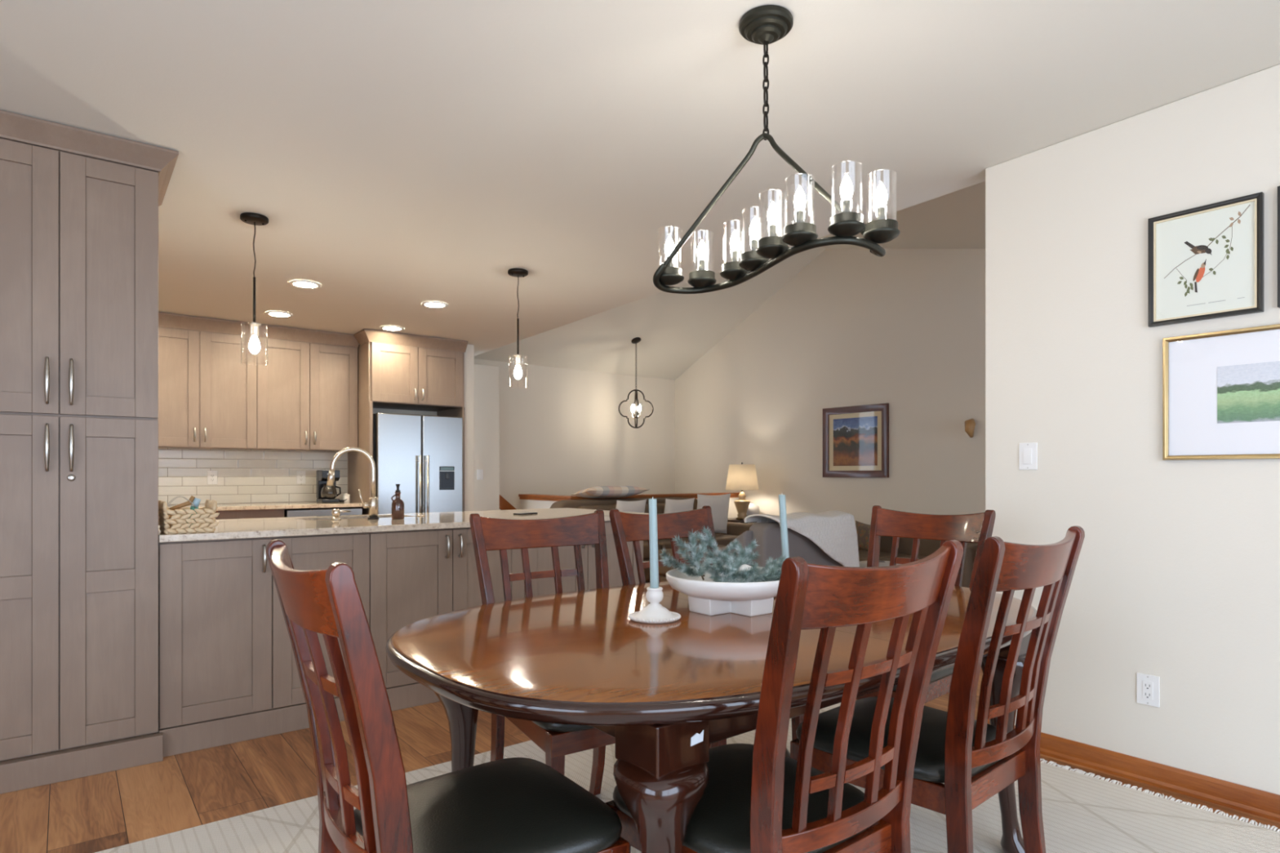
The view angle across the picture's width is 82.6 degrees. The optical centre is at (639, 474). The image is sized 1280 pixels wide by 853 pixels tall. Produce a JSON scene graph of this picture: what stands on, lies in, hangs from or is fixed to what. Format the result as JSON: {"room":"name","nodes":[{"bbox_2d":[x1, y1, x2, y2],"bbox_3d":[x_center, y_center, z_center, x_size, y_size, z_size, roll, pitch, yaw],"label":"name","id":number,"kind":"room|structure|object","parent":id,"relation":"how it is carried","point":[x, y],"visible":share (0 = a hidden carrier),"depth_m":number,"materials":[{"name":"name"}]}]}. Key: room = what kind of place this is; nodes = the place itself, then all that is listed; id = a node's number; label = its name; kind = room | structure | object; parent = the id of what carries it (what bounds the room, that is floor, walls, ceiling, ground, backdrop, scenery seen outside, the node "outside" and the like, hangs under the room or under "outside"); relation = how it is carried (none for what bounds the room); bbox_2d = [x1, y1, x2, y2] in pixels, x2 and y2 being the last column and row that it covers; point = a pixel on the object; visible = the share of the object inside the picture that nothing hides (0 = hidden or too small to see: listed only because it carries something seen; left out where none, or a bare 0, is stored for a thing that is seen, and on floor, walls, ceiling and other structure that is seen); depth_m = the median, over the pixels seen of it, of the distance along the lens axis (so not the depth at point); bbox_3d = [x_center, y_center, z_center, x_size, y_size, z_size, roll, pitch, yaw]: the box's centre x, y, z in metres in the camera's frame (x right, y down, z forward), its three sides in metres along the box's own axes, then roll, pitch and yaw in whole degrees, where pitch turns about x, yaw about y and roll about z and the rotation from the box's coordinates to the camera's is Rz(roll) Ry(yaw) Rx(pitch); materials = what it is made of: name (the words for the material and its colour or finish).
{"room":"dining room","nodes":[
{"label":"dining room","id":0,"kind":"room"},
{"bbox_2d":[172,343,436,505],"bbox_3d":[-3.906,-0.036,5.898,4.980,2.390,0.100,0,0,-38],"label":"wall","id":1,"kind":"structure","parent":0,"point":[375,410],"depth_m":7.08,"materials":[{"name":"beige paint"}]},
{"bbox_2d":[158,311,257,449],"bbox_3d":[-3.558,-0.725,5.859,0.817,1.023,0.376,0,0,-38],"label":"upper cabinet","id":2,"kind":"object","parent":1,"relation":"attached to","point":[207,398],"visible":0.88,"depth_m":5.78,"materials":[{"name":"brown wood"}]},
{"bbox_2d":[207,471,217,484],"bbox_3d":[-3.570,0.024,6.085,0.074,0.115,0.008,0,0,-38],"label":"wall outlet","id":3,"kind":"object","parent":1,"relation":"attached to","point":[211,475],"visible":1,"depth_m":6.08,"materials":[{"name":"white plastic"}]},
{"bbox_2d":[158,448,346,505],"bbox_3d":[-3.645,0.015,6.036,2.360,0.461,0.008,0,0,-38],"label":"backsplash","id":4,"kind":"structure","parent":1,"relation":"attached to","point":[243,476],"depth_m":6.23,"materials":[{"name":"tile"}]},
{"bbox_2d":[296,471,305,484],"bbox_3d":[-3.028,0.024,6.513,0.074,0.115,0.008,0,0,-38],"label":"wall outlet","id":5,"kind":"object","parent":1,"relation":"attached to","point":[300,475],"visible":1,"depth_m":6.51,"materials":[{"name":"white plastic"}]},
{"bbox_2d":[253,324,359,451],"bbox_3d":[-2.919,-0.725,6.363,0.812,1.023,0.376,0,0,-38],"label":"upper cabinet","id":6,"kind":"object","parent":1,"relation":"attached to","point":[307,388],"visible":0.96,"depth_m":6.24,"materials":[{"name":"brown wood"}]},
{"bbox_2d":[464,344,474,511],"bbox_3d":[-1.831,-0.042,7.199,0.120,2.403,0.630,0,0,-38],"label":"wall pillar","id":7,"kind":"structure","parent":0,"point":[469,353],"depth_m":6.96,"materials":[{"name":"beige paint"}]},
{"bbox_2d":[474,364,499,511],"bbox_3d":[-2.056,-0.034,8.137,0.860,2.385,0.420,0,0,-38],"label":"wall","id":8,"kind":"structure","parent":0,"point":[486,377],"depth_m":8.15,"materials":[{"name":"beige paint"}]},
{"bbox_2d":[474,359,675,510],"bbox_3d":[-1.028,-0.141,9.280,4.010,2.600,0.100,0,0,-38],"label":"wall","id":9,"kind":"structure","parent":0,"point":[565,433],"depth_m":9.42,"materials":[{"name":"beige paint"}]},
{"bbox_2d":[499,494,515,510],"bbox_3d":[-1.383,0.609,8.922,0.910,0.900,0.022,0,0,-38],"label":"trim","id":10,"kind":"structure","parent":9,"relation":"attached to","point":[504,504],"depth_m":8.72,"materials":[{"name":"brown wood"}]},
{"bbox_2d":[520,497,738,518],"bbox_3d":[-0.054,0.724,9.024,2.600,0.870,1.110,0,0,-38],"label":"wall","id":11,"kind":"structure","parent":0,"point":[525,504],"depth_m":8.53,"materials":[{"name":"beige paint"}]},
{"bbox_2d":[518,492,740,501],"bbox_3d":[-0.057,0.260,9.002,2.630,0.062,1.140,0,0,-38],"label":"trim","id":12,"kind":"structure","parent":11,"relation":"on","point":[522,496],"depth_m":8.43,"materials":[{"name":"brown wood"}]},
{"bbox_2d":[0,0,1279,355],"bbox_3d":[-1.355,-1.375,2.797,5.340,0.332,9.870,0,0,-38],"label":"ceiling","id":13,"kind":"structure","parent":0,"point":[397,156],"depth_m":2.71,"materials":[{"name":"white paint"}]},
{"bbox_2d":[240,212,268,364],"bbox_3d":[-1.945,-0.929,3.676,0.128,0.741,0.128,0,0,-38],"label":"pendant light","id":14,"kind":"object","parent":13,"relation":"hanging from","point":[254,219],"visible":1,"depth_m":3.66,"materials":[{"name":"black metal"}]},
{"bbox_2d":[265,311,293,317],"bbox_3d":[-2.802,-1.245,5.662,0.190,0.009,0.190,0,-1,-38],"label":"recessed light","id":15,"kind":"object","parent":13,"relation":"in","point":[274,313],"visible":1,"depth_m":5.65,"materials":[{"name":"white plastic"}]},
{"bbox_2d":[288,280,320,288],"bbox_3d":[-2.234,-1.268,4.862,0.190,0.009,0.190,0,-1,-38],"label":"recessed light","id":16,"kind":"object","parent":13,"relation":"in","point":[307,284],"visible":1,"depth_m":4.86,"materials":[{"name":"white plastic"}]},
{"bbox_2d":[421,301,448,308],"bbox_3d":[-1.532,-1.268,5.441,0.190,0.009,0.190,0,-1,-38],"label":"recessed light","id":17,"kind":"object","parent":13,"relation":"in","point":[437,304],"visible":1,"depth_m":5.43,"materials":[{"name":"white plastic"}]},
{"bbox_2d":[507,268,528,387],"bbox_3d":[-0.778,-0.928,4.648,0.128,0.741,0.128,0,0,-38],"label":"pendant light","id":18,"kind":"object","parent":13,"relation":"hanging from","point":[518,273],"visible":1,"depth_m":4.64,"materials":[{"name":"black metal"}]},
{"bbox_2d":[653,4,900,293],"bbox_3d":[0.367,-0.985,2.191,0.805,0.753,0.261,0,0,45],"label":"linear chandelier","id":19,"kind":"object","parent":13,"relation":"hanging from","point":[766,24],"visible":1,"depth_m":2.14,"materials":[{"name":"metal"}]},
{"bbox_2d":[0,580,1279,852],"bbox_3d":[0.061,1.209,3.916,8.950,0.100,9.870,0,0,-38],"label":"floor","id":20,"kind":"structure","parent":0,"point":[95,813],"depth_m":2.68,"materials":[{"name":"brown wood"}]},
{"bbox_2d":[0,110,178,794],"bbox_3d":[-2.349,-0.075,2.999,0.697,2.469,0.662,0,0,-38],"label":"pantry cabinet","id":21,"kind":"object","parent":20,"relation":"on","point":[79,207],"visible":1,"depth_m":2.80,"materials":[{"name":"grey wood"}]},
{"bbox_2d":[158,508,284,521],"bbox_3d":[-3.466,0.718,5.763,1.096,0.882,0.620,0,0,-38],"label":"base cabinet","id":22,"kind":"object","parent":20,"relation":"on","point":[254,513],"visible":0.02,"depth_m":5.75,"materials":[{"name":"brown wood"}]},
{"bbox_2d":[158,501,362,512],"bbox_3d":[-3.449,0.260,5.783,2.355,0.030,0.631,0,0,-38],"label":"countertop","id":23,"kind":"structure","parent":22,"relation":"on","point":[250,506],"depth_m":5.91,"materials":[{"name":"beige stone"}]},
{"bbox_2d":[315,470,341,502],"bbox_3d":[-2.729,0.102,6.400,0.170,0.285,0.192,0,0,-38],"label":"coffee maker","id":24,"kind":"object","parent":23,"relation":"on","point":[324,493],"visible":0.88,"depth_m":6.34,"materials":[{"name":"black plastic"}]},
{"bbox_2d":[158,532,369,757],"bbox_3d":[-1.804,0.718,3.462,0.851,0.882,0.630,0,0,-38],"label":"base cabinet","id":25,"kind":"object","parent":20,"relation":"on","point":[226,654],"visible":0.56,"depth_m":3.15,"materials":[{"name":"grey wood"}]},
{"bbox_2d":[158,507,648,542],"bbox_3d":[-1.241,0.260,4.171,2.618,0.030,1.035,0,0,-38],"label":"countertop","id":26,"kind":"structure","parent":25,"relation":"on","point":[242,528],"depth_m":3.71,"materials":[{"name":"beige stone"}]},
{"bbox_2d":[158,499,219,533],"bbox_3d":[-1.944,0.178,3.129,0.213,0.134,0.252,0,0,-38],"label":"seagrass basket","id":27,"kind":"object","parent":26,"relation":"on","point":[170,522],"visible":1,"depth_m":3.05,"materials":[{"name":"beige wicker"}]},
{"bbox_2d":[186,497,200,527],"bbox_3d":[-1.943,0.166,3.168,0.059,0.133,0.033,0,0,-38],"label":"squeeze bottle","id":28,"kind":"object","parent":27,"relation":"in","point":[196,502],"visible":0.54,"depth_m":3.16,"materials":[{"name":"teal plastic"}]},
{"bbox_2d":[330,509,350,519],"bbox_3d":[-1.628,0.216,3.964,0.101,0.058,0.052,0,0,-38],"label":"soap dispenser","id":29,"kind":"object","parent":26,"relation":"on","point":[335,513],"visible":1,"depth_m":3.94,"materials":[{"name":"silver metal"}]},
{"bbox_2d":[326,446,378,519],"bbox_3d":[-1.571,0.046,3.994,0.269,0.397,0.060,0,0,-28],"label":"kitchen faucet","id":30,"kind":"object","parent":26,"relation":"on","point":[372,504],"visible":1,"depth_m":4.02,"materials":[{"name":"silver metal"}]},
{"bbox_2d":[391,484,404,519],"bbox_3d":[-1.343,0.148,4.037,0.072,0.193,0.068,0,0,-38],"label":"oil bottle","id":31,"kind":"object","parent":26,"relation":"on","point":[397,504],"visible":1,"depth_m":4.01,"materials":[{"name":"orange glass"}]},
{"bbox_2d":[284,506,362,517],"bbox_3d":[-2.780,0.724,6.279,0.596,0.870,0.619,0,0,-38],"label":"dishwasher","id":32,"kind":"object","parent":20,"relation":"on","point":[288,513],"visible":0.2,"depth_m":6.06,"materials":[{"name":"silver metal"}]},
{"bbox_2d":[347,328,467,514],"bbox_3d":[-2.181,-0.042,6.758,0.946,2.402,0.671,0,0,-38],"label":"tall cabinet","id":33,"kind":"object","parent":20,"relation":"on","point":[396,371],"visible":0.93,"depth_m":6.51,"materials":[{"name":"brown wood"}]},
{"bbox_2d":[373,413,462,514],"bbox_3d":[-2.131,0.301,6.748,0.800,1.675,0.686,0,0,-38],"label":"refrigerator","id":34,"kind":"object","parent":20,"relation":"on","point":[423,455],"visible":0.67,"depth_m":6.50,"materials":[{"name":"silver metal"}]},
{"bbox_2d":[368,527,524,711],"bbox_3d":[-1.139,0.718,3.987,0.845,0.882,0.630,0,0,-38],"label":"base cabinet","id":35,"kind":"object","parent":20,"relation":"on","point":[415,575],"visible":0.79,"depth_m":3.66,"materials":[{"name":"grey wood"}]},
{"bbox_2d":[524,520,643,598],"bbox_3d":[-0.478,0.718,4.510,0.840,0.882,0.630,0,0,-38],"label":"base cabinet","id":36,"kind":"object","parent":20,"relation":"on","point":[540,558],"visible":0.1,"depth_m":4.25,"materials":[{"name":"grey wood"}]},
{"bbox_2d":[550,497,752,581],"bbox_3d":[0.213,0.712,7.878,2.300,0.895,0.840,0,0,-38],"label":"sofa","id":37,"kind":"object","parent":20,"relation":"on","point":[734,530],"visible":0.12,"depth_m":7.70,"materials":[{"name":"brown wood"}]},
{"bbox_2d":[577,504,616,511],"bbox_3d":[-0.372,0.504,7.594,0.630,0.370,0.200,0,0,-38],"label":"cushion","id":38,"kind":"object","parent":37,"relation":"on","point":[603,507],"depth_m":7.49,"materials":[{"name":"beige fabric"}]},
{"bbox_2d":[571,485,648,497],"bbox_3d":[-0.313,0.187,7.819,0.800,0.135,0.356,0,0,-38],"label":"throw pillow","id":39,"kind":"object","parent":37,"relation":"on","point":[607,491],"visible":1,"depth_m":7.68,"materials":[{"name":"fabric"}]},
{"bbox_2d":[615,499,646,512],"bbox_3d":[-0.117,0.459,7.489,0.178,0.407,0.422,0,0,45],"label":"throw pillow","id":40,"kind":"object","parent":37,"relation":"on","point":[638,506],"visible":0.34,"depth_m":7.41,"materials":[{"name":"white fabric"}]},
{"bbox_2d":[643,541,660,559],"bbox_3d":[-0.229,0.764,7.389,0.660,0.150,0.620,0,0,-38],"label":"seat cushion","id":41,"kind":"object","parent":37,"relation":"on","point":[646,547],"depth_m":7.24,"materials":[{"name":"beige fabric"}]},
{"bbox_2d":[644,502,665,514],"bbox_3d":[0.135,0.504,7.994,0.640,0.370,0.200,0,0,-38],"label":"cushion","id":42,"kind":"object","parent":37,"relation":"on","point":[660,506],"depth_m":7.93,"materials":[{"name":"beige fabric"}]},
{"bbox_2d":[643,537,704,549],"bbox_3d":[0.289,0.764,7.798,0.640,0.150,0.620,0,0,-38],"label":"seat cushion","id":43,"kind":"object","parent":37,"relation":"on","point":[666,543],"depth_m":7.56,"materials":[{"name":"beige fabric"}]},
{"bbox_2d":[663,497,694,513],"bbox_3d":[0.409,0.459,7.905,0.420,0.410,0.171,0,0,-38],"label":"throw pillow","id":44,"kind":"object","parent":37,"relation":"on","point":[671,505],"visible":0.34,"depth_m":7.81,"materials":[{"name":"white fabric"}]},
{"bbox_2d":[686,533,738,545],"bbox_3d":[0.800,0.764,8.200,0.640,0.150,0.620,0,0,-38],"label":"seat cushion","id":45,"kind":"object","parent":37,"relation":"on","point":[722,539],"depth_m":7.99,"materials":[{"name":"beige fabric"}]},
{"bbox_2d":[697,493,730,533],"bbox_3d":[0.820,0.447,8.255,0.470,0.465,0.170,0,0,-31],"label":"throw pillow","id":46,"kind":"object","parent":37,"relation":"on","point":[719,504],"visible":0.62,"depth_m":8.21,"materials":[{"name":"white fabric"}]},
{"bbox_2d":[93,702,1279,852],"bbox_3d":[0.314,1.152,2.099,3.152,0.014,2.645,0,0,-38],"label":"area rug","id":47,"kind":"object","parent":20,"relation":"on","point":[1082,813],"visible":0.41,"depth_m":2.40,"materials":[{"name":"carpet"}]},
{"bbox_2d":[266,538,629,852],"bbox_3d":[-0.377,0.640,1.425,0.606,1.021,0.507,0,0,-37],"label":"dining chair","id":48,"kind":"object","parent":47,"relation":"on","point":[510,805],"visible":1,"depth_m":1.30,"materials":[{"name":"brown wood"}]},
{"bbox_2d":[354,757,622,852],"bbox_3d":[-0.316,0.684,1.470,0.455,0.056,0.455,0,0,-37],"label":"seat cushion","id":49,"kind":"object","parent":48,"relation":"on","point":[510,805],"depth_m":1.42,"materials":[{"name":"black leather"}]},
{"bbox_2d":[469,509,614,795],"bbox_3d":[-0.209,0.640,2.346,0.507,1.021,0.606,0,0,-33],"label":"dining chair","id":50,"kind":"object","parent":47,"relation":"on","point":[557,740],"visible":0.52,"depth_m":2.49,"materials":[{"name":"brown wood"}]},
{"bbox_2d":[532,720,595,732],"bbox_3d":[-0.168,0.684,2.283,0.455,0.056,0.455,0,0,-33],"label":"seat cushion","id":51,"kind":"object","parent":50,"relation":"on","point":[541,726],"depth_m":2.02,"materials":[{"name":"black leather"}]},
{"bbox_2d":[608,505,804,748],"bbox_3d":[0.252,0.640,2.698,0.507,1.021,0.606,0,0,-38],"label":"dining chair","id":52,"kind":"object","parent":47,"relation":"on","point":[626,527],"visible":0.27,"depth_m":2.82,"materials":[{"name":"brown wood"}]},
{"bbox_2d":[385,580,1036,852],"bbox_3d":[0.299,0.774,2.131,1.966,0.750,1.265,0,0,-38],"label":"dining table","id":53,"kind":"object","parent":47,"relation":"on","point":[666,692],"visible":0.56,"depth_m":1.55,"materials":[{"name":"brown wood"}]},
{"bbox_2d":[628,586,680,623],"bbox_3d":[0.040,0.355,2.011,0.146,0.088,0.146,0,0,-38],"label":"candle holder","id":54,"kind":"object","parent":53,"relation":"on","point":[654,613],"visible":0.99,"depth_m":1.99,"materials":[{"name":"ceramic"}]},
{"bbox_2d":[648,497,658,587],"bbox_3d":[0.038,0.195,2.011,0.027,0.268,0.024,0,0,29],"label":"taper candle","id":55,"kind":"object","parent":54,"relation":"on","point":[653,539],"visible":0.98,"depth_m":2.00,"materials":[{"name":"blue wax"}]},
{"bbox_2d":[666,565,781,616],"bbox_3d":[0.269,0.346,2.168,0.384,0.106,0.384,0,0,-38],"label":"pedestal bowl","id":56,"kind":"object","parent":53,"relation":"on","point":[706,597],"visible":0.79,"depth_m":2.05,"materials":[{"name":"ceramic"}]},
{"bbox_2d":[659,546,704,578],"bbox_3d":[0.110,0.269,2.215,0.129,0.103,0.159,0,0,38],"label":"sprig","id":57,"kind":"object","parent":56,"relation":"on","point":[669,561],"visible":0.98,"depth_m":2.20,"materials":[{"name":"green plant"}]},
{"bbox_2d":[672,529,713,580],"bbox_3d":[0.165,0.234,2.168,0.140,0.148,0.094,0,0,-36],"label":"sprig","id":58,"kind":"object","parent":56,"relation":"in","point":[695,565],"visible":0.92,"depth_m":2.16,"materials":[{"name":"green plant"}]},
{"bbox_2d":[695,526,737,565],"bbox_3d":[0.242,0.233,2.312,0.148,0.147,0.112,0,0,38],"label":"sprig","id":59,"kind":"object","parent":56,"relation":"in","point":[713,544],"visible":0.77,"depth_m":2.30,"materials":[{"name":"green plant"}]},
{"bbox_2d":[702,558,750,582],"bbox_3d":[0.242,0.270,2.078,0.131,0.082,0.150,0,0,-23],"label":"sprig","id":60,"kind":"object","parent":56,"relation":"in","point":[716,566],"visible":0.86,"depth_m":2.06,"materials":[{"name":"green plant"}]},
{"bbox_2d":[708,552,759,582],"bbox_3d":[0.259,0.280,2.119,0.149,0.098,0.153,0,0,-19],"label":"sprig","id":61,"kind":"object","parent":56,"relation":"in","point":[717,578],"visible":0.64,"depth_m":2.09,"materials":[{"name":"green plant"}]},
{"bbox_2d":[718,536,759,565],"bbox_3d":[0.313,0.246,2.271,0.133,0.105,0.131,0,0,-20],"label":"sprig","id":62,"kind":"object","parent":56,"relation":"in","point":[739,548],"visible":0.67,"depth_m":2.26,"materials":[{"name":"green plant"}]},
{"bbox_2d":[739,562,781,582],"bbox_3d":[0.368,0.288,2.102,0.135,0.071,0.178,0,0,28],"label":"sprig","id":63,"kind":"object","parent":56,"relation":"in","point":[771,572],"visible":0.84,"depth_m":2.06,"materials":[{"name":"green plant"}]},
{"bbox_2d":[750,555,786,576],"bbox_3d":[0.397,0.280,2.243,0.124,0.070,0.139,0,0,2],"label":"sprig","id":64,"kind":"object","parent":56,"relation":"in","point":[780,561],"visible":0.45,"depth_m":2.23,"materials":[{"name":"green plant"}]},
{"bbox_3d":[0.488,0.355,2.424,0.146,0.088,0.146,0,0,-38],"label":"candle holder","id":65,"kind":"object","parent":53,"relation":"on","visible":0},
{"bbox_2d":[778,493,789,560],"bbox_3d":[0.480,0.195,2.424,0.038,0.268,0.024,0,0,-3],"label":"taper candle","id":66,"kind":"object","parent":65,"relation":"on","point":[782,504],"visible":0.78,"depth_m":2.42,"materials":[{"name":"blue wax"}]},
{"bbox_2d":[604,539,963,852],"bbox_3d":[0.270,0.640,1.502,0.507,1.021,0.606,0,0,-38],"label":"dining chair","id":67,"kind":"object","parent":47,"relation":"on","point":[756,798],"visible":0.93,"depth_m":1.31,"materials":[{"name":"brown wood"}]},
{"bbox_2d":[613,742,870,852],"bbox_3d":[0.224,0.684,1.561,0.455,0.056,0.455,0,0,-38],"label":"seat cushion","id":68,"kind":"object","parent":67,"relation":"on","point":[720,822],"depth_m":1.46,"materials":[{"name":"black leather"}]},
{"bbox_2d":[856,505,995,702],"bbox_3d":[0.941,0.640,2.718,0.606,1.021,0.507,0,0,-38],"label":"dining chair","id":69,"kind":"object","parent":47,"relation":"on","point":[972,527],"visible":0.27,"depth_m":2.85,"materials":[{"name":"brown wood"}]},
{"bbox_2d":[892,666,953,690],"bbox_3d":[0.882,0.684,2.671,0.455,0.056,0.455,0,0,-38],"label":"seat cushion","id":70,"kind":"object","parent":69,"relation":"on","point":[939,677],"depth_m":2.53,"materials":[{"name":"black leather"}]},
{"bbox_2d":[790,525,1084,852],"bbox_3d":[0.753,0.640,1.886,0.507,1.021,0.606,0,0,-41],"label":"dining chair","id":71,"kind":"object","parent":47,"relation":"on","point":[975,760],"visible":0.8,"depth_m":1.69,"materials":[{"name":"brown wood"}]},
{"bbox_2d":[795,696,1007,782],"bbox_3d":[0.703,0.684,1.942,0.455,0.056,0.455,0,0,-41],"label":"seat cushion","id":72,"kind":"object","parent":71,"relation":"on","point":[931,766],"depth_m":1.84,"materials":[{"name":"black leather"}]},
{"bbox_2d":[657,544,726,581],"bbox_3d":[0.641,0.929,6.852,0.840,0.460,0.600,0,0,-38],"label":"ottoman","id":73,"kind":"object","parent":20,"relation":"on","point":[663,571],"visible":0.08,"depth_m":6.74,"materials":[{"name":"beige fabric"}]},
{"bbox_2d":[727,517,756,523],"bbox_3d":[1.271,0.849,8.879,0.500,0.620,0.500,0,0,-38],"label":"side table","id":74,"kind":"object","parent":20,"relation":"on","point":[732,519],"visible":0.22,"depth_m":8.70,"materials":[{"name":"brown wood"}]},
{"bbox_2d":[725,462,758,519],"bbox_3d":[1.236,0.194,8.826,0.400,0.690,0.400,0,0,-38],"label":"table lamp","id":75,"kind":"object","parent":74,"relation":"on","point":[741,477],"visible":0.91,"depth_m":8.69,"materials":[{"name":"beige fabric"}]},
{"bbox_2d":[746,502,759,516],"bbox_3d":[1.353,0.444,9.033,0.260,0.190,0.260,0,0,-38],"label":"round cushion","id":76,"kind":"object","parent":74,"relation":"on","point":[753,508],"visible":0.34,"depth_m":8.92,"materials":[{"name":"white fabric"}]},
{"bbox_2d":[682,521,839,568],"bbox_3d":[0.986,0.759,5.850,1.040,0.800,0.840,0,0,-38],"label":"armchair","id":77,"kind":"object","parent":20,"relation":"on","point":[768,535],"visible":0.29,"depth_m":5.35,"materials":[{"name":"grey fabric"}]},
{"bbox_2d":[744,510,859,567],"bbox_3d":[1.287,0.612,5.653,1.028,0.643,0.326,0,0,-38],"label":"knit throw","id":78,"kind":"object","parent":77,"relation":"on","point":[833,531],"visible":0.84,"depth_m":5.61,"materials":[{"name":"white fabric"}]},
{"bbox_2d":[840,535,977,587],"bbox_3d":[2.534,0.844,7.035,0.918,0.630,1.740,0,0,-38],"label":"loveseat","id":79,"kind":"object","parent":20,"relation":"on","point":[926,547],"visible":0.06,"depth_m":6.98,"materials":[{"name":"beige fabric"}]},
{"bbox_2d":[855,520,870,551],"bbox_3d":[2.219,0.614,7.130,0.121,0.314,0.386,0,0,-25],"label":"throw pillow","id":80,"kind":"object","parent":79,"relation":"on","point":[863,530],"visible":0.48,"depth_m":7.11,"materials":[{"name":"fabric"}]},
{"bbox_2d":[840,550,907,566],"bbox_3d":[2.195,0.839,7.216,0.610,0.120,0.695,0,0,-38],"label":"seat cushion","id":81,"kind":"object","parent":79,"relation":"on","point":[863,554],"depth_m":7.11,"materials":[{"name":"beige fabric"}]},
{"bbox_2d":[879,555,927,560],"bbox_3d":[2.632,0.839,6.663,0.610,0.120,0.695,0,0,-38],"label":"seat cushion","id":82,"kind":"object","parent":79,"relation":"on","point":[887,558],"depth_m":6.89,"materials":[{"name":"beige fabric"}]},
{"bbox_2d":[474,181,985,380],"bbox_3d":[2.117,-1.773,5.540,3.710,1.857,9.870,0,0,-38],"label":"ceiling","id":83,"kind":"structure","parent":0,"point":[675,331],"depth_m":8.69,"materials":[{"name":"white paint"}]},
{"bbox_2d":[618,337,653,428],"bbox_3d":[-0.049,-1.142,9.098,0.317,1.129,0.317,0,0,38],"label":"lantern pendant","id":84,"kind":"object","parent":83,"relation":"hanging from","point":[637,340],"visible":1,"depth_m":9.09,"materials":[{"name":"black metal"}]},
{"bbox_2d":[675,248,985,524],"bbox_3d":[3.534,-0.716,6.658,0.100,3.750,9.670,0,0,-38],"label":"wall","id":85,"kind":"structure","parent":0,"point":[904,329],"depth_m":8.09,"materials":[{"name":"beige paint"}]},
{"bbox_2d":[822,403,888,477],"bbox_3d":[2.364,-0.363,8.031,0.035,0.785,0.838,0,0,-38],"label":"picture","id":86,"kind":"object","parent":85,"relation":"attached to","point":[855,438],"visible":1,"depth_m":8.01,"materials":[{"name":"brown wood"}]},
{"bbox_2d":[833,416,877,466],"bbox_3d":[2.367,-0.363,8.034,0.003,0.530,0.570,0,0,-38],"label":"mountain painting","id":87,"kind":"object","parent":86,"relation":"attached to","point":[855,437],"depth_m":8.03,"materials":[{"name":"paint"}]},
{"bbox_2d":[964,418,975,437],"bbox_3d":[3.147,-0.445,6.945,0.097,0.186,0.097,0,0,5],"label":"wall ornament","id":88,"kind":"object","parent":85,"relation":"attached to","point":[970,424],"visible":1,"depth_m":6.91,"materials":[{"name":"brown wood"}]},
{"bbox_2d":[985,64,1279,795],"bbox_3d":[2.633,-0.140,1.946,0.135,2.597,3.390,0,0,-38],"label":"wall","id":89,"kind":"structure","parent":0,"point":[1175,580],"depth_m":2.79,"materials":[{"name":"beige paint"}]},
{"bbox_2d":[1018,442,1037,470],"bbox_3d":[1.641,-0.078,3.084,0.011,0.115,0.074,0,0,-38],"label":"light switch","id":90,"kind":"object","parent":89,"relation":"attached to","point":[1028,451],"visible":1,"depth_m":3.08,"materials":[{"name":"white plastic"}]},
{"bbox_2d":[987,719,1279,822],"bbox_3d":[2.569,1.117,1.901,0.022,0.083,3.400,0,0,-38],"label":"baseboard","id":91,"kind":"structure","parent":89,"relation":"attached to","point":[1262,803],"depth_m":2.69,"materials":[{"name":"brown wood"}]},
{"bbox_2d":[1136,672,1159,707],"bbox_3d":[1.912,0.810,2.744,0.008,0.115,0.074,0,0,-38],"label":"wall outlet","id":92,"kind":"object","parent":89,"relation":"attached to","point":[1148,686],"visible":1,"depth_m":2.74,"materials":[{"name":"white plastic"}]},
{"bbox_2d":[1142,680,1152,700],"bbox_3d":[1.910,0.810,2.742,0.002,0.068,0.034,0,0,-38],"label":"socket","id":93,"kind":"object","parent":92,"relation":"attached to","point":[1147,685],"depth_m":2.74,"materials":[{"name":"white plastic"}]},
{"bbox_2d":[1147,191,1263,327],"bbox_3d":[2.013,-0.756,2.605,0.022,0.404,0.332,0,0,-38],"label":"picture","id":94,"kind":"object","parent":89,"relation":"attached to","point":[1206,262],"visible":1,"depth_m":2.60,"materials":[{"name":"paper"}]},
{"bbox_2d":[1164,204,1249,306],"bbox_3d":[2.018,-0.770,2.602,0.001,0.318,0.251,0,0,-38],"label":"print","id":95,"kind":"object","parent":94,"relation":"attached to","point":[1206,251],"depth_m":2.59,"materials":[{"name":"white paper"}]},
{"bbox_2d":[1162,324,1279,460],"bbox_3d":[2.125,-0.279,2.464,0.020,0.450,0.600,0,0,-38],"label":"landscape picture","id":96,"kind":"object","parent":89,"relation":"attached to","point":[1221,389],"visible":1,"depth_m":2.56,"materials":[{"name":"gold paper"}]},
{"bbox_2d":[1217,360,1279,423],"bbox_3d":[2.127,-0.281,2.466,0.002,0.200,0.280,0,0,-38],"label":"painting","id":97,"kind":"object","parent":96,"relation":"attached to","point":[1248,392],"depth_m":2.51,"materials":[{"name":"green paint"}]},
{"bbox_2d":[1277,186,1279,307],"bbox_3d":[2.243,-0.762,2.314,0.022,0.404,0.332,0,0,-38],"label":"picture","id":98,"kind":"object","parent":89,"relation":"attached to","point":[1278,187],"visible":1,"depth_m":2.43,"materials":[{"name":"paper"}]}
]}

